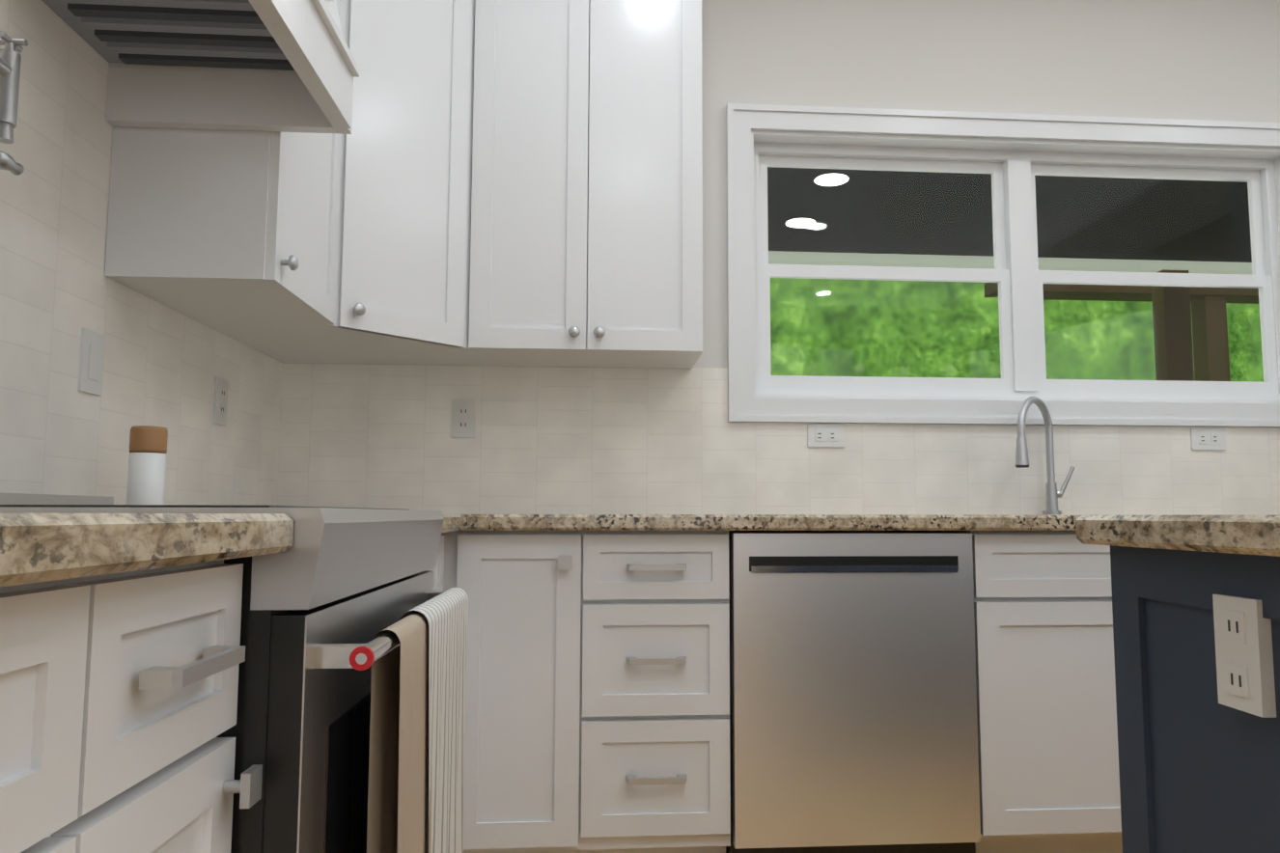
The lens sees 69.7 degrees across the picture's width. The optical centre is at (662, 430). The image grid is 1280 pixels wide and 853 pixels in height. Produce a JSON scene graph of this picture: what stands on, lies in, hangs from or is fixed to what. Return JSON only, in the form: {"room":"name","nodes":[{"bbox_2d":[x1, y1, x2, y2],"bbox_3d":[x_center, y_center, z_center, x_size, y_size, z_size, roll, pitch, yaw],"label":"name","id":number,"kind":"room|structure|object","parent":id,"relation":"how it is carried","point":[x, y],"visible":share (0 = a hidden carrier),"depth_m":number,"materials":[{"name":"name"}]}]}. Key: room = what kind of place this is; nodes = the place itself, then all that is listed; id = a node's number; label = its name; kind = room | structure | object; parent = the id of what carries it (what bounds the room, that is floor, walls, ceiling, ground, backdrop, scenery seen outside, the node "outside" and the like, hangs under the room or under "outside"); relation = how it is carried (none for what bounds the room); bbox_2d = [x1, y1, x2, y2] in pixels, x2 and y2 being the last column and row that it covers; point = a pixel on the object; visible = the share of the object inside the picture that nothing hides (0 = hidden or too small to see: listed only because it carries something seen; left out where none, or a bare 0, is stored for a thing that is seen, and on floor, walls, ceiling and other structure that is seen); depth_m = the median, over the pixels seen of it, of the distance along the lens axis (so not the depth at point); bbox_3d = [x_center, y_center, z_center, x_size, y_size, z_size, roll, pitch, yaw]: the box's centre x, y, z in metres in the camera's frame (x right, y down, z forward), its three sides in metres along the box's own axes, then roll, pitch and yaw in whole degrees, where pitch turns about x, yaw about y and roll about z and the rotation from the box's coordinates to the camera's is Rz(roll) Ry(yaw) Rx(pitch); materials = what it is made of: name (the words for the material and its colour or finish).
{"room":"kitchen","nodes":[
{"label":"kitchen","id":0,"kind":"room"},
{"bbox_2d":[693,0,1279,427],"bbox_3d":[1.307,-0.219,3.095,4.990,2.830,0.150,0,-5,-4],"label":"wall","id":1,"kind":"structure","parent":0,"point":[1210,60],"depth_m":3.09,"materials":[{"name":"white paint"}]},
{"bbox_2d":[227,0,501,366],"bbox_3d":[-0.808,-0.958,2.579,0.662,1.454,0.661,0,-5,-4],"label":"upper cabinet","id":2,"kind":"object","parent":1,"relation":"attached to","point":[429,133],"depth_m":2.50,"materials":[{"name":"white wood"}]},
{"bbox_2d":[494,0,702,368],"bbox_3d":[-0.249,-0.940,2.768,0.714,1.454,0.370,0,-5,-4],"label":"upper cabinet","id":3,"kind":"object","parent":1,"relation":"attached to","point":[504,182],"depth_m":2.62,"materials":[{"name":"white wood"}]},
{"bbox_2d":[277,363,1279,515],"bbox_3d":[0.717,0.046,2.945,3.776,0.484,0.008,0,-5,-4],"label":"backsplash","id":4,"kind":"structure","parent":1,"relation":"attached to","point":[554,440],"depth_m":2.89,"materials":[{"name":"tile"}]},
{"bbox_2d":[450,399,475,438],"bbox_3d":[-0.616,-0.039,2.840,0.072,0.118,0.009,0,-5,-4],"label":"outlet","id":5,"kind":"object","parent":4,"relation":"attached to","point":[463,411],"depth_m":2.84,"materials":[{"name":"white plastic"}]},
{"bbox_2d":[806,424,844,447],"bbox_3d":[0.521,0.016,2.923,0.118,0.072,0.009,0,-5,-4],"label":"outlet","id":6,"kind":"object","parent":4,"relation":"attached to","point":[819,435],"depth_m":2.92,"materials":[{"name":"white plastic"}]},
{"bbox_2d":[1190,427,1226,449],"bbox_3d":[1.797,0.027,3.021,0.118,0.072,0.009,0,-5,-4],"label":"outlet","id":7,"kind":"object","parent":4,"relation":"attached to","point":[1201,438],"depth_m":3.02,"materials":[{"name":"white plastic"}]},
{"bbox_2d":[725,103,1279,427],"bbox_3d":[1.220,-0.533,3.093,2.036,1.041,0.156,0,-5,-4],"label":"window unit","id":8,"kind":"structure","parent":1,"relation":"in","point":[1018,276],"depth_m":3.08,"materials":[{"name":"white plastic"}]},
{"bbox_3d":[1.568,0.932,-0.424,5.390,0.100,7.070,0,-5,-4],"label":"floor","id":9,"kind":"structure","parent":0,"visible":0},
{"bbox_2d":[0,567,162,852],"bbox_3d":[-0.663,0.490,0.129,0.601,0.876,1.014,0,-5,-4],"label":"base cabinet","id":10,"kind":"object","parent":9,"relation":"on","point":[79,656],"depth_m":0.63,"materials":[{"name":"white wood"}]},
{"bbox_2d":[0,512,293,587],"bbox_3d":[-0.622,0.014,-0.048,0.645,0.039,1.927,0,-5,-4],"label":"countertop","id":11,"kind":"structure","parent":10,"relation":"on","point":[38,547],"depth_m":0.60,"materials":[{"name":"stone"}]},
{"bbox_2d":[146,559,258,852],"bbox_3d":[-0.706,0.541,0.689,0.601,0.876,0.343,0,-5,-4],"label":"base cabinet","id":12,"kind":"object","parent":9,"relation":"on","point":[193,784],"depth_m":0.82,"materials":[{"name":"white wood"}]},
{"bbox_2d":[0,492,468,852],"bbox_3d":[-0.668,0.557,1.254,0.712,0.946,0.762,0,-5,-4],"label":"range","id":13,"kind":"object","parent":9,"relation":"on","point":[347,731],"visible":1,"depth_m":1.07,"materials":[{"name":"silver metal"}]},
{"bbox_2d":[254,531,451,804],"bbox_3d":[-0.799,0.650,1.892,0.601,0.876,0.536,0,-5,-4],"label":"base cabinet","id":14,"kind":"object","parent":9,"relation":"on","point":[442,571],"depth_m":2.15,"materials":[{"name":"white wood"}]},
{"bbox_2d":[441,514,471,532],"bbox_3d":[-0.774,0.192,1.911,0.645,0.039,0.487,0,-5,-4],"label":"countertop","id":15,"kind":"structure","parent":14,"relation":"on","point":[451,522],"depth_m":2.07,"materials":[{"name":"stone"}]},
{"bbox_2d":[126,425,167,504],"bbox_3d":[-0.973,0.074,1.733,0.063,0.162,0.063,0,-5,-4],"label":"pepper mill","id":16,"kind":"object","parent":15,"relation":"on","point":[147,465],"visible":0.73,"depth_m":1.71,"materials":[{"name":"white ceramic"}]},
{"bbox_2d":[451,530,586,852],"bbox_3d":[-0.391,0.706,2.491,0.344,0.876,0.600,0,-5,-4],"label":"base cabinet","id":17,"kind":"object","parent":9,"relation":"on","point":[525,746],"depth_m":2.21,"materials":[{"name":"white wood"}]},
{"bbox_2d":[586,530,730,852],"bbox_3d":[-0.068,0.708,2.516,0.426,0.876,0.600,0,-5,-4],"label":"base cabinet","id":18,"kind":"object","parent":9,"relation":"on","point":[597,699],"depth_m":2.23,"materials":[{"name":"white wood"}]},
{"bbox_2d":[471,514,1080,530],"bbox_3d":[0.742,0.366,2.587,3.775,0.259,0.645,0,-5,-4],"label":"countertop","id":19,"kind":"structure","parent":18,"relation":"on","point":[479,522],"depth_m":2.24,"materials":[{"name":"stone"}]},
{"bbox_2d":[1015,396,1074,514],"bbox_3d":[1.189,0.076,2.862,0.234,0.369,0.146,0,-5,-4],"label":"faucet","id":20,"kind":"object","parent":19,"relation":"on","point":[1053,494],"visible":1,"depth_m":2.88,"materials":[{"name":"silver metal"}]},
{"bbox_2d":[725,530,980,852],"bbox_3d":[0.455,0.711,2.535,0.610,0.865,0.591,0,-5,-4],"label":"dishwasher","id":21,"kind":"object","parent":9,"relation":"on","point":[853,724],"visible":0.94,"depth_m":2.25,"materials":[{"name":"silver metal"}]},
{"bbox_2d":[973,596,1122,852],"bbox_3d":[1.251,0.837,2.606,0.981,0.640,0.600,0,-5,-4],"label":"base cabinet","id":22,"kind":"object","parent":9,"relation":"on","point":[1048,751],"depth_m":2.30,"materials":[{"name":"white wood"}]},
{"bbox_2d":[1110,549,1279,852],"bbox_3d":[1.870,0.569,0.956,2.528,0.876,0.575,0,-5,-2],"label":"kitchen island","id":23,"kind":"object","parent":9,"relation":"on","point":[1196,613],"depth_m":1.06,"materials":[{"name":"blue paint"}]},
{"bbox_2d":[1075,514,1279,560],"bbox_3d":[1.878,0.101,0.871,2.610,0.040,0.880,0,-5,-2],"label":"island countertop","id":24,"kind":"structure","parent":23,"relation":"on","point":[1257,538],"depth_m":1.00,"materials":[{"name":"beige stone"}]},
{"bbox_3d":[-0.993,-0.548,-0.488,0.150,2.830,6.970,0,-5,-4],"label":"wall","id":25,"kind":"structure","parent":0,"visible":0},
{"bbox_2d":[0,0,282,505],"bbox_3d":[-1.021,-0.404,0.906,0.008,1.005,3.870,0,-5,-4],"label":"backsplash","id":26,"kind":"structure","parent":25,"relation":"attached to","point":[164,366],"depth_m":1.71,"materials":[{"name":"tile"}]},
{"bbox_2d":[0,30,27,175],"bbox_3d":[-0.986,-0.495,1.152,0.097,0.224,0.506,0,-5,-4],"label":"pot filler","id":27,"kind":"object","parent":26,"relation":"attached to","point":[10,65],"visible":1,"depth_m":1.36,"materials":[{"name":"silver metal"}]},
{"bbox_2d":[77,328,105,395],"bbox_3d":[-1.079,-0.129,1.738,0.008,0.118,0.072,0,-5,-4],"label":"light switch","id":28,"kind":"object","parent":26,"relation":"attached to","point":[91,372],"depth_m":1.73,"materials":[{"name":"white plastic"}]},
{"bbox_2d":[212,376,228,426],"bbox_3d":[-1.126,-0.074,2.344,0.009,0.118,0.072,0,-5,-4],"label":"outlet","id":29,"kind":"object","parent":26,"relation":"attached to","point":[220,403],"depth_m":2.33,"materials":[{"name":"white plastic"}]},
{"bbox_2d":[41,0,360,134],"bbox_3d":[-0.808,-1.154,1.369,0.472,1.023,1.016,0,-5,-4],"label":"range hood","id":30,"kind":"object","parent":25,"relation":"attached to","point":[286,66],"visible":1,"depth_m":1.75,"materials":[{"name":"white wood"}]},
{"bbox_2d":[104,0,366,335],"bbox_3d":[-0.918,-1.001,2.109,0.370,1.454,0.494,0,-5,-4],"label":"upper cabinet","id":31,"kind":"object","parent":25,"relation":"attached to","point":[236,233],"depth_m":1.83,"materials":[{"name":"white wood"}]},
{"label":"outside","id":32,"kind":"structure","parent":0,"visible":0},
{"bbox_2d":[767,166,1263,382],"bbox_3d":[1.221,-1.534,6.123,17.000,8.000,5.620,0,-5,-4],"label":"window glass","id":33,"kind":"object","parent":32,"point":[982,244],"depth_m":5.72,"materials":[{"name":"clear glass"}]}
]}

